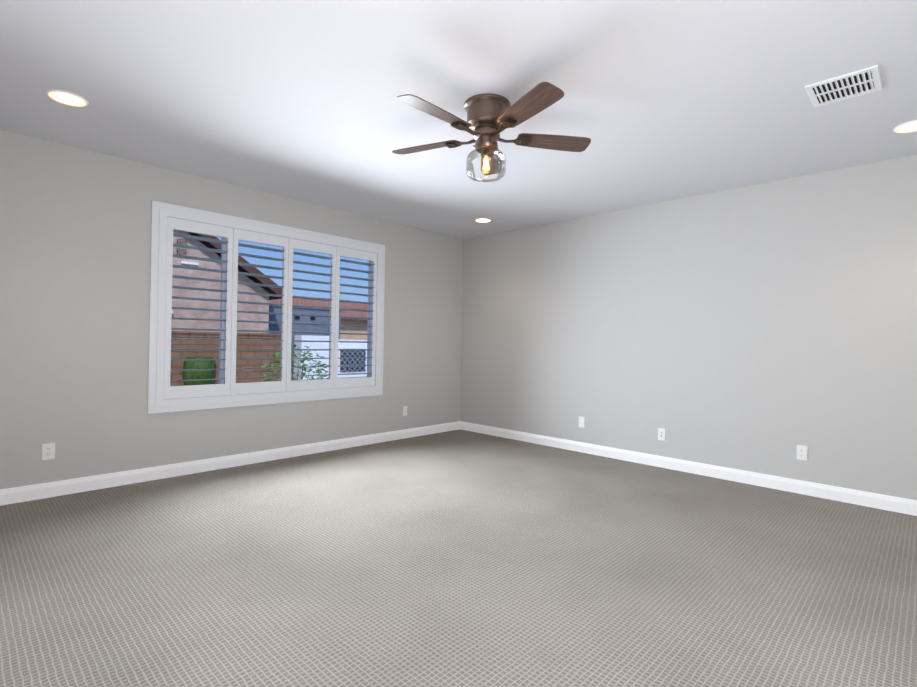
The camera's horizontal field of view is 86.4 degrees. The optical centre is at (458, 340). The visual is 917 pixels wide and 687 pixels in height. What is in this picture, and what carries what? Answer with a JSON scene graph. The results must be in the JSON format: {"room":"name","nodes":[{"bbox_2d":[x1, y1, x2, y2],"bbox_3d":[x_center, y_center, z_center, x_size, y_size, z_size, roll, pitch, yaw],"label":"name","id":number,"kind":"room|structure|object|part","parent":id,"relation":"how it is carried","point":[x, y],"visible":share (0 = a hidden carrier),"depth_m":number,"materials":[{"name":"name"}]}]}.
{"room":"empty bedroom","nodes":[
{"label":"empty bedroom","id":0,"kind":"room"},
{"bbox_2d":[0,129,462,489],"bbox_3d":[-1.754,-0.128,4.942,0.150,2.600,5.300,1,0,44],"label":"wall","id":1,"kind":"structure","parent":0,"point":[75,242],"depth_m":3.89,"materials":[{"name":"grey paint"}]},
{"bbox_2d":[42,443,54,459],"bbox_3d":[-2.994,0.810,3.566,0.009,0.118,0.072,1,0,44],"label":"electrical outlet","id":2,"kind":"object","parent":1,"relation":"attached to","point":[48,451],"visible":1,"depth_m":3.56,"materials":[{"name":"white plastic"}]},
{"bbox_2d":[0,421,459,505],"bbox_3d":[-1.714,1.119,4.884,0.015,0.108,4.950,1,0,44],"label":"baseboard","id":3,"kind":"structure","parent":1,"relation":"attached to","point":[108,480],"depth_m":4.26,"materials":[{"name":"white wood"}]},
{"bbox_2d":[147,200,384,413],"bbox_3d":[-1.752,-0.258,4.910,0.195,1.753,2.380,1,0,44],"label":"window shutters","id":4,"kind":"object","parent":1,"relation":"attached to","point":[167,219],"visible":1,"depth_m":4.59,"materials":[{"name":"white"}]},
{"bbox_3d":[-1.789,-0.259,4.946,0.006,1.509,2.136,1,0,44],"label":"glass","id":5,"kind":"part","parent":4,"relation":"part of","materials":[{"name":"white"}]},
{"bbox_3d":[-1.790,-0.259,4.946,0.060,1.599,2.226,1,0,44],"label":"vinyl frame","id":6,"kind":"part","parent":4,"relation":"part of","materials":[{"name":"white plastic"}]},
{"bbox_2d":[402,406,406,415],"bbox_3d":[-0.655,0.861,5.972,0.008,0.118,0.072,1,0,44],"label":"electrical outlet","id":7,"kind":"object","parent":1,"relation":"attached to","point":[404,410],"visible":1,"depth_m":5.96,"materials":[{"name":"white plastic"}]},
{"bbox_2d":[0,429,916,686],"bbox_3d":[0.223,1.249,2.992,5.730,0.100,5.300,1,0,44],"label":"floor","id":8,"kind":"structure","parent":0,"point":[459,558],"depth_m":2.45,"materials":[{"name":"carpet"}]},
{"bbox_2d":[0,0,916,238],"bbox_3d":[0.270,-1.460,3.002,5.730,0.120,5.300,1,0,44],"label":"ceiling","id":9,"kind":"structure","parent":0,"point":[663,101],"depth_m":2.76,"materials":[{"name":"white paint"}]},
{"bbox_2d":[46,90,88,106],"bbox_3d":[-2.330,-1.442,2.910,0.198,0.008,0.198,1,0,44],"label":"recessed light","id":10,"kind":"object","parent":9,"relation":"in","point":[67,98],"visible":1,"depth_m":2.90,"materials":[{"name":"white"}]},
{"bbox_2d":[475,218,491,222],"bbox_3d":[0.283,-1.385,5.628,0.198,0.008,0.198,1,0,44],"label":"recessed light","id":11,"kind":"object","parent":9,"relation":"in","point":[482,220],"visible":1,"depth_m":5.63,"materials":[{"name":"white"}]},
{"bbox_2d":[392,82,590,181],"bbox_3d":[0.132,-1.185,2.871,1.247,0.436,1.192,1,0,44],"label":"ceiling fan","id":12,"kind":"object","parent":9,"relation":"attached to","point":[491,117],"visible":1,"depth_m":2.83,"materials":[{"name":"brown wood"}]},
{"bbox_3d":[-0.205,-1.222,3.089,0.460,0.036,0.141,1,0,26],"label":"blade","id":13,"kind":"part","parent":12,"relation":"part of","materials":[{"name":"brown wood"}]},
{"bbox_3d":[-0.122,-1.223,2.608,0.141,0.036,0.460,1,0,44],"label":"blade","id":14,"kind":"part","parent":12,"relation":"part of","materials":[{"name":"brown wood"}]},
{"bbox_2d":[473,142,495,156],"bbox_3d":[0.179,-1.127,2.902,0.134,0.061,0.140,1,0,44],"label":"socket","id":15,"kind":"object","parent":12,"relation":"attached to","point":[489,147],"depth_m":2.89,"materials":[{"name":"brown metal"}]},
{"bbox_3d":[0.164,-1.055,2.905,0.236,0.178,0.236,1,0,44],"label":"glass","id":16,"kind":"part","parent":12,"relation":"part of","materials":[{"name":"clear glass"}]},
{"bbox_3d":[0.164,-1.046,2.905,0.064,0.104,0.064,1,0,44],"label":"bulb","id":17,"kind":"part","parent":12,"relation":"part of","materials":[{"name":"yellow glass"}]},
{"bbox_3d":[0.226,-1.214,3.317,0.141,0.036,0.460,1,0,8],"label":"blade","id":18,"kind":"part","parent":12,"relation":"part of","materials":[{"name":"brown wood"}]},
{"bbox_3d":[0.361,-1.214,2.539,0.141,0.036,0.460,1,0,-28],"label":"blade","id":19,"kind":"part","parent":12,"relation":"part of","materials":[{"name":"brown wood"}]},
{"bbox_3d":[0.576,-1.209,2.977,0.460,0.036,0.141,1,0,-10],"label":"blade","id":20,"kind":"part","parent":12,"relation":"part of","materials":[{"name":"brown wood"}]},
{"bbox_2d":[805,65,881,107],"bbox_3d":[2.081,-1.366,2.639,0.300,0.014,0.300,1,0,44],"label":"ceiling vent","id":21,"kind":"object","parent":9,"relation":"in","point":[849,85],"visible":1,"depth_m":2.63,"materials":[{"name":"white metal"}]},
{"bbox_2d":[893,120,916,132],"bbox_3d":[2.871,-1.350,3.075,0.198,0.008,0.198,1,0,44],"label":"recessed light","id":22,"kind":"object","parent":9,"relation":"in","point":[909,126],"visible":1,"depth_m":3.09,"materials":[{"name":"white"}]},
{"bbox_2d":[460,155,916,499],"bbox_3d":[2.095,-0.061,4.791,5.580,2.600,0.150,1,0,44],"label":"wall","id":23,"kind":"structure","parent":0,"point":[767,328],"depth_m":4.40,"materials":[{"name":"grey paint"}]},
{"bbox_2d":[579,416,584,427],"bbox_3d":[1.357,0.898,5.377,0.072,0.118,0.008,1,0,44],"label":"electrical outlet","id":24,"kind":"object","parent":23,"relation":"attached to","point":[582,422],"visible":1,"depth_m":5.37,"materials":[{"name":"white plastic"}]},
{"bbox_2d":[658,428,665,440],"bbox_3d":[1.982,0.915,4.765,0.072,0.118,0.016,1,0,44],"label":"electrical outlet","id":25,"kind":"object","parent":23,"relation":"attached to","point":[661,433],"visible":1,"depth_m":4.76,"materials":[{"name":"white plastic"}]},
{"bbox_2d":[460,421,916,515],"bbox_3d":[1.961,1.183,4.779,5.430,0.108,0.015,1,0,44],"label":"baseboard","id":26,"kind":"structure","parent":23,"relation":"attached to","point":[868,499],"depth_m":4.37,"materials":[{"name":"white wood"}]},
{"bbox_2d":[797,445,807,460],"bbox_3d":[2.798,0.914,3.976,0.072,0.118,0.009,1,0,44],"label":"electrical outlet","id":27,"kind":"object","parent":23,"relation":"attached to","point":[801,452],"visible":1,"depth_m":3.97,"materials":[{"name":"white plastic"}]},
{"label":"outside","id":28,"kind":"structure","parent":0,"visible":0},
{"bbox_2d":[291,374,366,380],"bbox_3d":[-21.753,1.319,41.789,79.830,0.300,100.000,1,0,44],"label":"ground","id":29,"kind":"structure","parent":28,"point":[341,377],"depth_m":18.29,"materials":[{"name":"beige concrete"}]},
{"bbox_2d":[182,355,217,384],"bbox_3d":[-6.913,0.848,13.034,0.856,0.932,0.866,1,0,44],"label":"shrub","id":30,"kind":"object","parent":29,"relation":"on","point":[192,375],"depth_m":12.75,"materials":[{"name":"green plant"}]},
{"bbox_2d":[170,331,280,385],"bbox_3d":[-12.056,0.434,10.293,2.630,1.560,16.330,1,0,44],"label":"fence","id":31,"kind":"object","parent":29,"relation":"on","point":[185,354],"depth_m":14.24,"materials":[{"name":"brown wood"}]},
{"bbox_2d":[171,230,281,332],"bbox_3d":[-16.948,-3.189,16.457,12.750,8.683,17.000,1,0,44],"label":"house","id":32,"kind":"structure","parent":29,"relation":"on","point":[198,324],"depth_m":16.53,"materials":[{"name":"brown"}]},
{"bbox_2d":[259,343,328,381],"bbox_3d":[-2.695,0.705,8.145,1.129,1.335,1.281,1,0,44],"label":"leafy bush","id":33,"kind":"object","parent":29,"relation":"on","point":[277,363],"depth_m":8.11,"materials":[{"name":"green plant"}]},
{"bbox_2d":[268,305,341,373],"bbox_3d":[-7.761,-0.047,21.610,4.100,2.760,3.370,1,0,44],"label":"house","id":34,"kind":"structure","parent":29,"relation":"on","point":[303,319],"depth_m":20.14,"materials":[{"name":"grey"}]},
{"bbox_2d":[269,298,350,320],"bbox_3d":[-12.849,-0.839,32.132,6.020,4.250,9.500,1,0,44],"label":"roof","id":35,"kind":"structure","parent":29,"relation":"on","point":[297,302],"depth_m":33.15,"materials":[{"name":"brown"}]},
{"bbox_2d":[292,295,367,339],"bbox_3d":[-14.403,-1.325,42.719,12.020,5.250,17.500,1,0,44],"label":"house","id":36,"kind":"structure","parent":29,"relation":"on","point":[363,322],"depth_m":41.46,"materials":[{"name":"brown"}]},
{"bbox_2d":[294,335,366,379],"bbox_3d":[-4.244,0.612,18.422,0.500,1.540,3.920,1,0,44],"label":"wall","id":37,"kind":"structure","parent":29,"relation":"on","point":[349,361],"depth_m":17.58,"materials":[{"name":"white"}]}
]}

